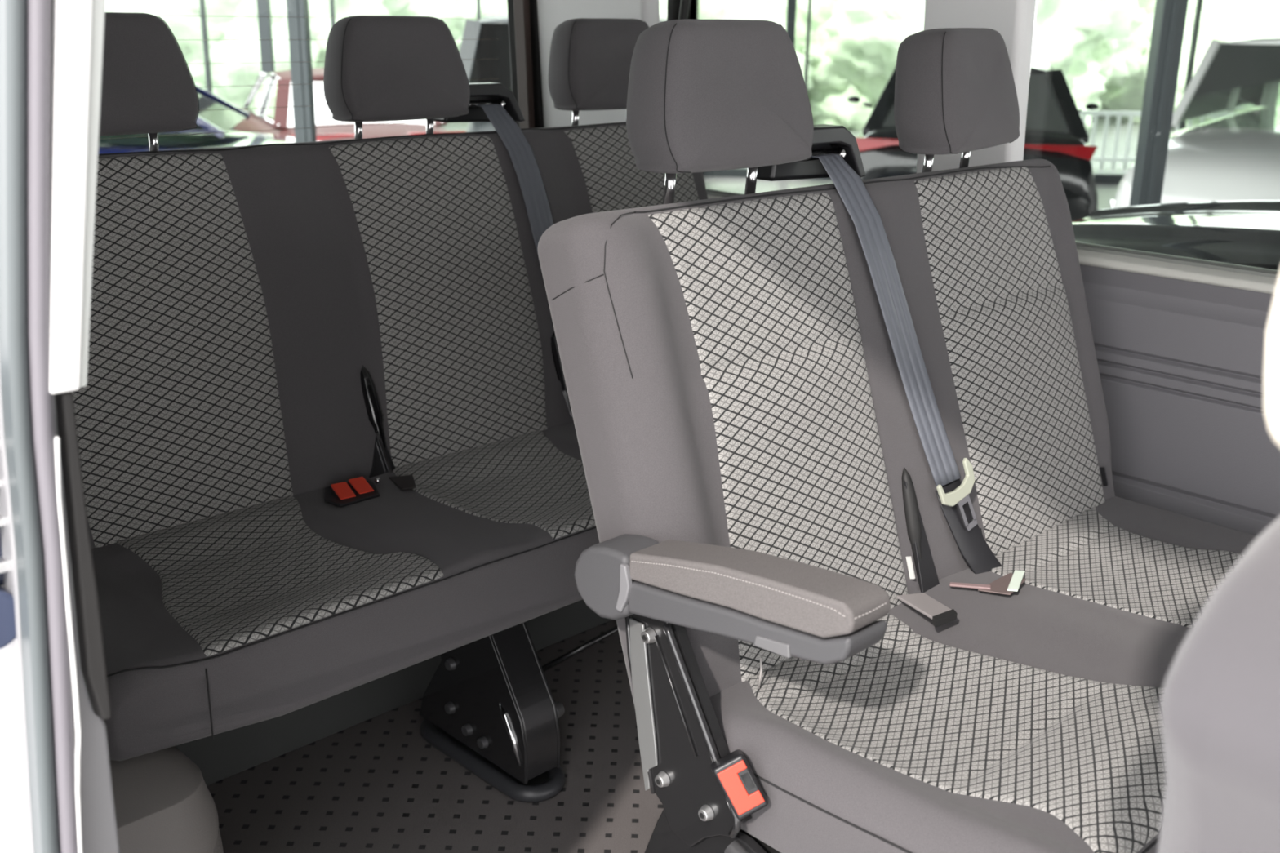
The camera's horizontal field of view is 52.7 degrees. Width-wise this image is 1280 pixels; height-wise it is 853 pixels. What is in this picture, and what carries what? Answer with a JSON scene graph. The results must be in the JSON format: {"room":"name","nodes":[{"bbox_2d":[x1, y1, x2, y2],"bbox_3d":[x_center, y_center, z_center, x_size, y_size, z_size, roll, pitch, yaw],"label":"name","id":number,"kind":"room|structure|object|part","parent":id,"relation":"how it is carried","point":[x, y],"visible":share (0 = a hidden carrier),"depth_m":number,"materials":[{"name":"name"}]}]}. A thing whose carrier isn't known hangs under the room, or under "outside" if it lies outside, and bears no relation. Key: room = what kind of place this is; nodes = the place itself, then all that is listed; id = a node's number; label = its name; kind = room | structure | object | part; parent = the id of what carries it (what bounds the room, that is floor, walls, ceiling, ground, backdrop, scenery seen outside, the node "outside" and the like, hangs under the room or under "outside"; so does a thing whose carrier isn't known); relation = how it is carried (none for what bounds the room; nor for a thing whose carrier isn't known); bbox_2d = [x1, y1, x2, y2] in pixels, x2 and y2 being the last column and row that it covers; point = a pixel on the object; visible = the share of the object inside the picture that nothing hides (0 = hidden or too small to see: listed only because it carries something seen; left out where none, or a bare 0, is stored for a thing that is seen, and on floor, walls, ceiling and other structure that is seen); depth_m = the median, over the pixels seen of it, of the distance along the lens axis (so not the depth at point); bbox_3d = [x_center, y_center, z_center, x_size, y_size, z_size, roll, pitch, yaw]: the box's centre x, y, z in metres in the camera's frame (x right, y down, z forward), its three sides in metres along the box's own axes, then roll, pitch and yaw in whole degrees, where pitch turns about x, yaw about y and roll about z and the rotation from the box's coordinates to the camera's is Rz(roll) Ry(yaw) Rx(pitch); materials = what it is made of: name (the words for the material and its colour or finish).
{"room":"vehicle interior","nodes":[
{"label":"vehicle interior","id":0,"kind":"room"},
{"bbox_2d":[0,731,7,852],"bbox_3d":[-0.599,0.423,1.109,0.344,0.600,0.070,17,24,41],"label":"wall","id":1,"kind":"structure","parent":0,"point":[3,848],"depth_m":0.96,"materials":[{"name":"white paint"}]},
{"bbox_2d":[110,746,223,852],"bbox_3d":[-0.658,0.524,1.518,0.260,0.356,0.495,-16,24,-42],"label":"cover","id":2,"kind":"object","parent":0,"point":[164,803],"depth_m":1.37,"materials":[{"name":"grey plastic"}]},
{"bbox_2d":[207,619,663,852],"bbox_3d":[0.009,0.662,1.771,1.900,0.040,3.600,-16,24,-42],"label":"floor","id":3,"kind":"structure","parent":0,"point":[375,784],"depth_m":1.99,"materials":[{"name":"plastic"}]},
{"bbox_2d":[70,12,707,802],"bbox_3d":[-0.255,-0.035,2.001,1.437,1.141,0.647,-16,24,-42],"label":"seat","id":4,"kind":"object","parent":3,"relation":"on","point":[328,445],"visible":0.55,"depth_m":1.86,"materials":[{"name":"grey fabric"}]},
{"bbox_3d":[-0.685,-0.398,1.823,0.012,0.056,0.017,-16,24,-42],"label":"headrest post","id":5,"kind":"part","parent":4,"relation":"part of","materials":[{"name":"silver metal"}]},
{"bbox_3d":[-0.654,-0.105,1.774,0.330,0.508,0.176,-16,24,-42],"label":"patterned panel","id":6,"kind":"part","parent":4,"relation":"part of","materials":[{"name":"fabric"}]},
{"bbox_3d":[-0.488,0.178,1.651,0.337,0.023,0.382,-16,24,-42],"label":"patterned panel","id":7,"kind":"part","parent":4,"relation":"part of","materials":[{"name":"fabric"}]},
{"bbox_2d":[91,422,599,760],"bbox_3d":[-0.173,0.133,1.963,1.437,0.121,0.402,-16,24,-42],"label":"seat cushion","id":8,"kind":"object","parent":4,"relation":"on","point":[228,613],"depth_m":1.66,"materials":[{"name":"grey fabric"}]},
{"bbox_2d":[324,476,381,506],"bbox_3d":[-0.419,0.090,1.874,0.092,0.023,0.078,-16,24,-42],"label":"seat belt buckle","id":9,"kind":"object","parent":4,"relation":"on","point":[359,491],"depth_m":1.86,"materials":[{"name":"red plastic"}]},
{"bbox_3d":[-0.445,-0.465,2.045,0.012,0.056,0.017,-16,24,-42],"label":"headrest post","id":10,"kind":"part","parent":4,"relation":"part of","materials":[{"name":"silver metal"}]},
{"bbox_3d":[-0.358,-0.176,2.112,1.382,0.574,0.289,-16,24,-42],"label":"backrest","id":11,"kind":"part","parent":4,"relation":"part of","materials":[{"name":"grey fabric"}]},
{"bbox_3d":[-0.347,-0.492,2.135,0.012,0.056,0.017,-16,24,-42],"label":"headrest post","id":12,"kind":"part","parent":4,"relation":"part of","materials":[{"name":"silver metal"}]},
{"bbox_3d":[-0.312,-0.201,2.090,0.349,0.508,0.177,-16,24,-42],"label":"patterned panel","id":13,"kind":"part","parent":4,"relation":"part of","materials":[{"name":"fabric"}]},
{"bbox_3d":[-0.266,0.350,2.009,0.006,0.340,0.279,-16,24,-42],"label":"leg","id":14,"kind":"part","parent":4,"relation":"part of","materials":[{"name":"black metal"}]},
{"bbox_3d":[-0.243,0.527,2.085,0.070,0.012,0.260,-16,24,-42],"label":"foot plate","id":15,"kind":"part","parent":4,"relation":"part of","materials":[{"name":"black metal"}]},
{"bbox_3d":[-0.155,0.084,1.958,0.344,0.022,0.382,-16,24,-42],"label":"patterned panel","id":16,"kind":"part","parent":4,"relation":"part of","materials":[{"name":"fabric"}]},
{"bbox_3d":[-0.219,0.338,2.052,0.006,0.340,0.279,-16,24,-42],"label":"leg plate","id":17,"kind":"part","parent":4,"relation":"part of","materials":[{"name":"black metal"}]},
{"bbox_3d":[-0.117,-0.556,2.347,0.012,0.056,0.017,-16,24,-42],"label":"headrest post","id":18,"kind":"part","parent":4,"relation":"part of","materials":[{"name":"silver metal"}]},
{"bbox_3d":[0.009,0.347,2.328,0.479,0.110,0.026,-11,21,-33],"label":"rod","id":19,"kind":"part","parent":4,"relation":"part of","materials":[{"name":"black metal"}]},
{"bbox_3d":[0.023,-0.294,2.399,0.320,0.508,0.176,-16,24,-42],"label":"patterned panel","id":20,"kind":"part","parent":4,"relation":"part of","materials":[{"name":"fabric"}]},
{"bbox_2d":[537,18,1257,852],"bbox_3d":[0.424,0.124,1.529,1.007,1.145,0.705,-16,24,-42],"label":"seat","id":21,"kind":"object","parent":3,"relation":"on","point":[869,567],"visible":0.94,"depth_m":1.41,"materials":[{"name":"grey fabric"}]},
{"bbox_3d":[-0.021,0.150,1.308,0.056,0.081,0.082,-16,24,-42],"label":"armrest","id":22,"kind":"part","parent":21,"relation":"part of","materials":[{"name":"grey plastic"}]},
{"bbox_2d":[642,635,646,640],"bbox_3d":[0.005,0.212,1.297,0.001,0.006,0.006,-16,24,-42],"label":"socket","id":23,"kind":"object","parent":21,"relation":"attached to","point":[644,637],"depth_m":1.30,"materials":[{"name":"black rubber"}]},
{"bbox_3d":[0.033,-0.263,1.423,0.012,0.056,0.017,-16,24,-42],"label":"headrest post","id":24,"kind":"part","parent":21,"relation":"part of","materials":[{"name":"silver metal"}]},
{"bbox_2d":[699,813,704,818],"bbox_3d":[0.062,0.388,1.288,0.001,0.006,0.006,-16,24,-42],"label":"socket","id":25,"kind":"object","parent":21,"relation":"attached to","point":[701,815],"depth_m":1.29,"materials":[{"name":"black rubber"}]},
{"bbox_3d":[0.144,0.585,1.296,0.012,0.340,0.500,-16,24,-42],"label":"seat frame","id":26,"kind":"part","parent":21,"relation":"part of","materials":[{"name":"black metal"}]},
{"bbox_3d":[0.131,-0.290,1.513,0.012,0.056,0.017,-16,24,-42],"label":"headrest post","id":27,"kind":"part","parent":21,"relation":"part of","materials":[{"name":"silver metal"}]},
{"bbox_3d":[0.165,0.009,1.463,0.329,0.506,0.178,-16,24,-42],"label":"patterned panel","id":28,"kind":"part","parent":21,"relation":"part of","materials":[{"name":"fabric"}]},
{"bbox_3d":[0.312,-0.028,1.647,0.950,0.551,0.258,-16,24,-42],"label":"backrest","id":29,"kind":"part","parent":21,"relation":"part of","materials":[{"name":"grey fabric"}]},
{"bbox_3d":[0.386,-0.349,1.733,0.012,0.056,0.017,-16,24,-42],"label":"headrest post","id":30,"kind":"part","parent":21,"relation":"part of","materials":[{"name":"silver metal"}]},
{"bbox_3d":[0.357,0.287,1.326,0.363,0.029,0.428,-16,24,-42],"label":"patterned panel","id":31,"kind":"part","parent":21,"relation":"part of","materials":[{"name":"fabric"}]},
{"bbox_3d":[0.463,-0.382,1.840,0.012,0.056,0.017,-16,24,-42],"label":"headrest post","id":32,"kind":"part","parent":21,"relation":"part of","materials":[{"name":"silver metal"}]},
{"bbox_3d":[0.414,0.109,1.638,0.032,0.045,0.015,-16,24,-42],"label":"tongue plate","id":33,"kind":"part","parent":21,"relation":"part of","materials":[{"name":"silver metal"}]},
{"bbox_2d":[709,496,1257,852],"bbox_3d":[0.531,0.285,1.506,0.948,0.132,0.452,-16,24,-42],"label":"seat cushion","id":34,"kind":"object","parent":21,"relation":"on","point":[1008,700],"depth_m":1.35,"materials":[{"name":"grey fabric"}]},
{"bbox_3d":[0.517,-0.089,1.788,0.333,0.506,0.178,-16,24,-42],"label":"patterned panel","id":35,"kind":"part","parent":21,"relation":"part of","materials":[{"name":"fabric"}]},
{"bbox_3d":[0.695,0.193,1.639,0.338,0.029,0.427,-16,24,-42],"label":"patterned panel","id":36,"kind":"part","parent":21,"relation":"part of","materials":[{"name":"fabric"}]},
{"bbox_2d":[1157,273,1279,852],"bbox_3d":[0.404,0.202,0.669,0.411,0.720,0.140,-16,24,-42],"label":"seat","id":37,"kind":"object","parent":3,"relation":"on","point":[1220,704],"visible":1,"depth_m":0.54,"materials":[{"name":"grey fabric"}]},
{"bbox_3d":[0.402,0.279,0.694,0.411,0.558,0.140,-16,24,-42],"label":"backrest","id":38,"kind":"part","parent":37,"relation":"part of","materials":[{"name":"grey fabric"}]},
{"bbox_2d":[199,0,1203,183],"bbox_3d":[2.122,-5.365,14.547,32.579,5.080,0.120,1,18,0],"label":"wall","id":39,"kind":"structure","parent":0,"point":[264,7],"depth_m":14.84,"materials":[{"name":"grey metal"}]},
{"bbox_2d":[440,115,1175,209],"bbox_3d":[0.175,-1.654,11.348,60.000,0.100,60.000,-16,24,-42],"label":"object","id":40,"kind":"structure","parent":0,"point":[1106,192],"depth_m":16.62,"materials":[{"name":"white metal"}]},
{"bbox_2d":[97,83,319,154],"bbox_3d":[-3.874,-1.886,9.240,4.678,1.517,2.191,-2,18,-10],"label":"car","id":41,"kind":"object","parent":40,"relation":"on","point":[209,122],"visible":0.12,"depth_m":9.00,"materials":[{"name":"blue paint"}]},
{"bbox_3d":[-4.090,-1.902,8.332,2.700,0.031,0.034,-2,18,-10],"label":"waist trim","id":42,"kind":"part","parent":41,"relation":"part of","materials":[{"name":"blue paint"}]},
{"bbox_2d":[285,0,316,142],"bbox_3d":[-2.053,-3.166,7.591,0.220,5.000,0.220,1,18,0],"label":"steel column","id":43,"kind":"structure","parent":40,"relation":"on","point":[299,28],"depth_m":7.86,"materials":[{"name":"grey metal"}]},
{"bbox_2d":[226,67,466,141],"bbox_3d":[-3.068,-2.956,13.020,2.071,1.277,4.358,-7,19,-23],"label":"car","id":44,"kind":"object","parent":40,"relation":"on","point":[280,94],"visible":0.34,"depth_m":11.81,"materials":[{"name":"red paint"}]},
{"bbox_3d":[-3.677,-3.007,12.496,0.034,0.031,2.270,-7,19,-23],"label":"waist trim","id":45,"kind":"part","parent":44,"relation":"part of","materials":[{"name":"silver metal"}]},
{"bbox_3d":[-3.535,-3.370,12.443,0.032,0.073,1.272,-7,19,-23],"label":"roof trim","id":46,"kind":"part","parent":44,"relation":"part of","materials":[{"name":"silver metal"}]},
{"bbox_2d":[292,133,354,140],"bbox_3d":[-2.643,-2.423,10.937,0.568,0.102,0.098,-4,18,-15],"label":"tail light","id":47,"kind":"object","parent":44,"relation":"attached to","point":[319,136],"depth_m":10.92,"materials":[{"name":"red plastic"}]},
{"bbox_2d":[406,130,466,134],"bbox_3d":[-1.768,-2.528,11.308,0.568,0.102,0.098,-10,21,-31],"label":"tail light","id":48,"kind":"object","parent":44,"relation":"attached to","point":[453,131],"depth_m":11.28,"materials":[{"name":"red"}]},
{"bbox_2d":[458,13,666,132],"bbox_3d":[-0.478,-2.724,11.506,2.251,1.837,4.597,1,18,-1],"label":"car","id":49,"kind":"object","parent":40,"relation":"on","point":[486,37],"visible":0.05,"depth_m":9.46,"materials":[{"name":"grey paint"}]},
{"bbox_2d":[847,61,1099,220],"bbox_3d":[2.865,-2.444,11.295,2.251,1.537,4.688,5,18,12],"label":"car","id":50,"kind":"object","parent":40,"relation":"on","point":[1056,133],"visible":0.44,"depth_m":9.27,"materials":[{"name":"black paint"}]},
{"bbox_2d":[847,95,872,106],"bbox_3d":[2.044,-3.042,12.065,0.295,0.144,0.140,5,18,12],"label":"mirror","id":51,"kind":"object","parent":50,"relation":"attached to","point":[854,99],"depth_m":12.04,"materials":[{"name":"black paint"}]},
{"bbox_2d":[855,137,898,151],"bbox_3d":[1.832,-1.997,9.212,0.626,0.102,0.099,7,19,19],"label":"tail light","id":52,"kind":"object","parent":50,"relation":"attached to","point":[864,144],"depth_m":9.25,"materials":[{"name":"red plastic"}]},
{"bbox_2d":[1024,143,1097,159],"bbox_3d":[2.859,-1.909,8.989,0.626,0.102,0.099,3,18,5],"label":"tail light","id":53,"kind":"object","parent":50,"relation":"attached to","point":[1032,151],"depth_m":8.98,"materials":[{"name":"red plastic"}]},
{"bbox_2d":[1078,102,1099,111],"bbox_3d":[4.016,-2.873,11.636,0.295,0.144,0.140,5,18,12],"label":"mirror","id":54,"kind":"object","parent":50,"relation":"on","point":[1091,106],"depth_m":11.59,"materials":[{"name":"black paint"}]},
{"bbox_2d":[1128,0,1188,206],"bbox_3d":[2.522,-2.560,5.933,0.230,5.000,0.230,1,18,0],"label":"steel column","id":55,"kind":"structure","parent":40,"relation":"on","point":[1170,15],"depth_m":6.21,"materials":[{"name":"grey metal"}]},
{"bbox_2d":[1079,110,1239,168],"bbox_3d":[9.014,-3.637,16.638,9.150,0.730,0.060,1,18,0],"label":"railing","id":56,"kind":"object","parent":40,"relation":"on","point":[1095,113],"visible":0.16,"depth_m":16.58,"materials":[{"name":"white metal"}]},
{"bbox_3d":[9.010,-3.404,16.713,9.105,0.050,0.050,1,18,0],"label":"rail","id":57,"kind":"part","parent":56,"relation":"part of","materials":[{"name":"white metal"}]},
{"bbox_3d":[9.019,-3.956,16.536,9.105,0.060,0.060,1,18,0],"label":"rail","id":58,"kind":"part","parent":56,"relation":"part of","materials":[{"name":"white metal"}]},
{"bbox_2d":[1071,200,1279,270],"bbox_3d":[2.346,0.438,2.407,1.960,1.429,3.682,-16,24,-42],"label":"car","id":59,"kind":"object","parent":40,"relation":"on","point":[1242,232],"visible":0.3,"depth_m":2.91,"materials":[{"name":"black paint"}]},
{"bbox_2d":[1110,33,1279,208],"bbox_3d":[5.108,-2.042,9.761,2.251,1.777,4.598,14,22,35],"label":"car","id":60,"kind":"object","parent":40,"relation":"on","point":[1235,157],"visible":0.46,"depth_m":9.10,"materials":[{"name":"white paint"}]},
{"bbox_2d":[1080,264,1279,536],"bbox_3d":[0.863,0.169,1.998,0.070,0.788,3.250,-16,24,-42],"label":"wall","id":61,"kind":"structure","parent":0,"point":[1181,362],"depth_m":1.95,"materials":[{"name":"grey plastic"}]},
{"bbox_2d":[175,600,612,786],"bbox_3d":[-0.418,0.336,2.209,1.560,0.300,0.040,-16,24,-42],"label":"trim","id":62,"kind":"structure","parent":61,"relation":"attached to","point":[233,752],"depth_m":2.14,"materials":[{"name":"grey plastic"}]},
{"bbox_2d":[513,0,534,128],"bbox_3d":[-0.254,-0.857,2.797,0.047,0.620,0.038,-16,24,-42],"label":"trim","id":63,"kind":"structure","parent":61,"relation":"attached to","point":[522,7],"depth_m":2.81,"materials":[{"name":"grey plastic"}]},
{"bbox_2d":[506,0,544,128],"bbox_3d":[-0.230,-0.868,2.832,0.118,0.620,0.077,-16,24,-42],"label":"trim","id":64,"kind":"structure","parent":61,"relation":"attached to","point":[536,70],"depth_m":2.83,"materials":[{"name":"black plastic"}]},
{"bbox_2d":[537,0,659,127],"bbox_3d":[-0.089,-0.828,2.682,0.088,0.600,0.337,-16,24,-42],"label":"trim","id":65,"kind":"structure","parent":61,"relation":"attached to","point":[551,13],"depth_m":2.71,"materials":[{"name":"white plastic"}]},
{"bbox_2d":[666,0,713,190],"bbox_3d":[0.266,-0.702,2.372,0.048,0.590,0.650,-16,24,-42],"label":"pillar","id":66,"kind":"structure","parent":61,"relation":"in","point":[676,9],"depth_m":2.55,"materials":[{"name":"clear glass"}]},
{"bbox_2d":[916,0,1035,173],"bbox_3d":[0.541,-0.624,2.076,0.079,0.600,0.182,-16,24,-42],"label":"trim","id":67,"kind":"structure","parent":61,"relation":"attached to","point":[1014,20],"depth_m":2.04,"materials":[{"name":"white"}]},
{"bbox_2d":[706,194,1278,294],"bbox_3d":[0.876,-0.213,1.882,0.070,0.026,3.250,-16,24,-42],"label":"trim","id":68,"kind":"structure","parent":61,"relation":"attached to","point":[1251,282],"depth_m":1.92,"materials":[{"name":"grey plastic"}]},
{"bbox_2d":[1029,0,1037,77],"bbox_3d":[1.305,-0.368,1.380,0.005,0.590,1.970,-16,24,-42],"label":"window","id":69,"kind":"structure","parent":61,"relation":"in","point":[1036,0],"depth_m":2.04,"materials":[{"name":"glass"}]},
{"bbox_3d":[-0.872,-0.064,2.550,1.700,0.840,0.050,-16,24,-42],"label":"wall","id":70,"kind":"structure","parent":0,"visible":0},
{"bbox_2d":[98,15,498,139],"bbox_3d":[-0.854,-0.709,2.336,1.620,0.560,0.007,-16,24,-42],"label":"window","id":71,"kind":"structure","parent":70,"relation":"in","point":[186,15],"depth_m":2.48,"materials":[{"name":"clear glass"}]},
{"bbox_3d":[0.913,0.386,2.122,0.060,1.300,3.250,-16,24,-42],"label":"wall","id":72,"kind":"structure","parent":0,"visible":0},
{"bbox_2d":[706,189,1279,278],"bbox_3d":[0.890,-0.225,1.893,0.063,0.022,3.250,-16,24,-42],"label":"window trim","id":73,"kind":"structure","parent":72,"relation":"on","point":[1229,267],"depth_m":1.95,"materials":[{"name":"grey plastic"}]},
{"bbox_3d":[0.993,-15.363,54.468,300.000,0.050,300.000,-16,24,-42],"label":"floor","id":74,"kind":"structure","parent":0,"visible":0},
{"bbox_2d":[105,0,1279,130],"bbox_3d":[3.442,-7.937,26.712,44.932,7.271,16.458,0,18,-4],"label":"trees","id":75,"kind":"object","parent":74,"relation":"on","point":[1100,48],"visible":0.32,"depth_m":20.58,"materials":[{"name":"green plant"}]},
{"bbox_3d":[-0.946,0.146,1.513,0.100,1.770,1.450,-16,24,-42],"label":"wall","id":76,"kind":"structure","parent":0,"visible":0},
{"bbox_2d":[0,0,119,852],"bbox_3d":[-0.401,0.109,0.917,0.200,1.320,0.086,-16,24,-42],"label":"door","id":77,"kind":"structure","parent":76,"relation":"in","point":[59,797],"depth_m":0.84,"materials":[{"name":"silver metal"}]},
{"bbox_2d":[0,482,16,648],"bbox_3d":[-0.465,0.051,0.859,0.090,0.206,0.071,-16,24,-42],"label":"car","id":78,"kind":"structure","parent":77,"relation":"attached to","point":[7,620],"depth_m":0.88,"materials":[{"name":"metal"}]},
{"bbox_3d":[-0.445,0.066,0.860,0.055,0.006,0.015,-16,24,-42],"label":"plate","id":79,"kind":"part","parent":78,"relation":"part of","materials":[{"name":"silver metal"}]},
{"bbox_3d":[-0.445,0.097,0.870,0.055,0.008,0.015,-16,24,-42],"label":"plate","id":80,"kind":"part","parent":78,"relation":"part of","materials":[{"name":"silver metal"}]}
]}

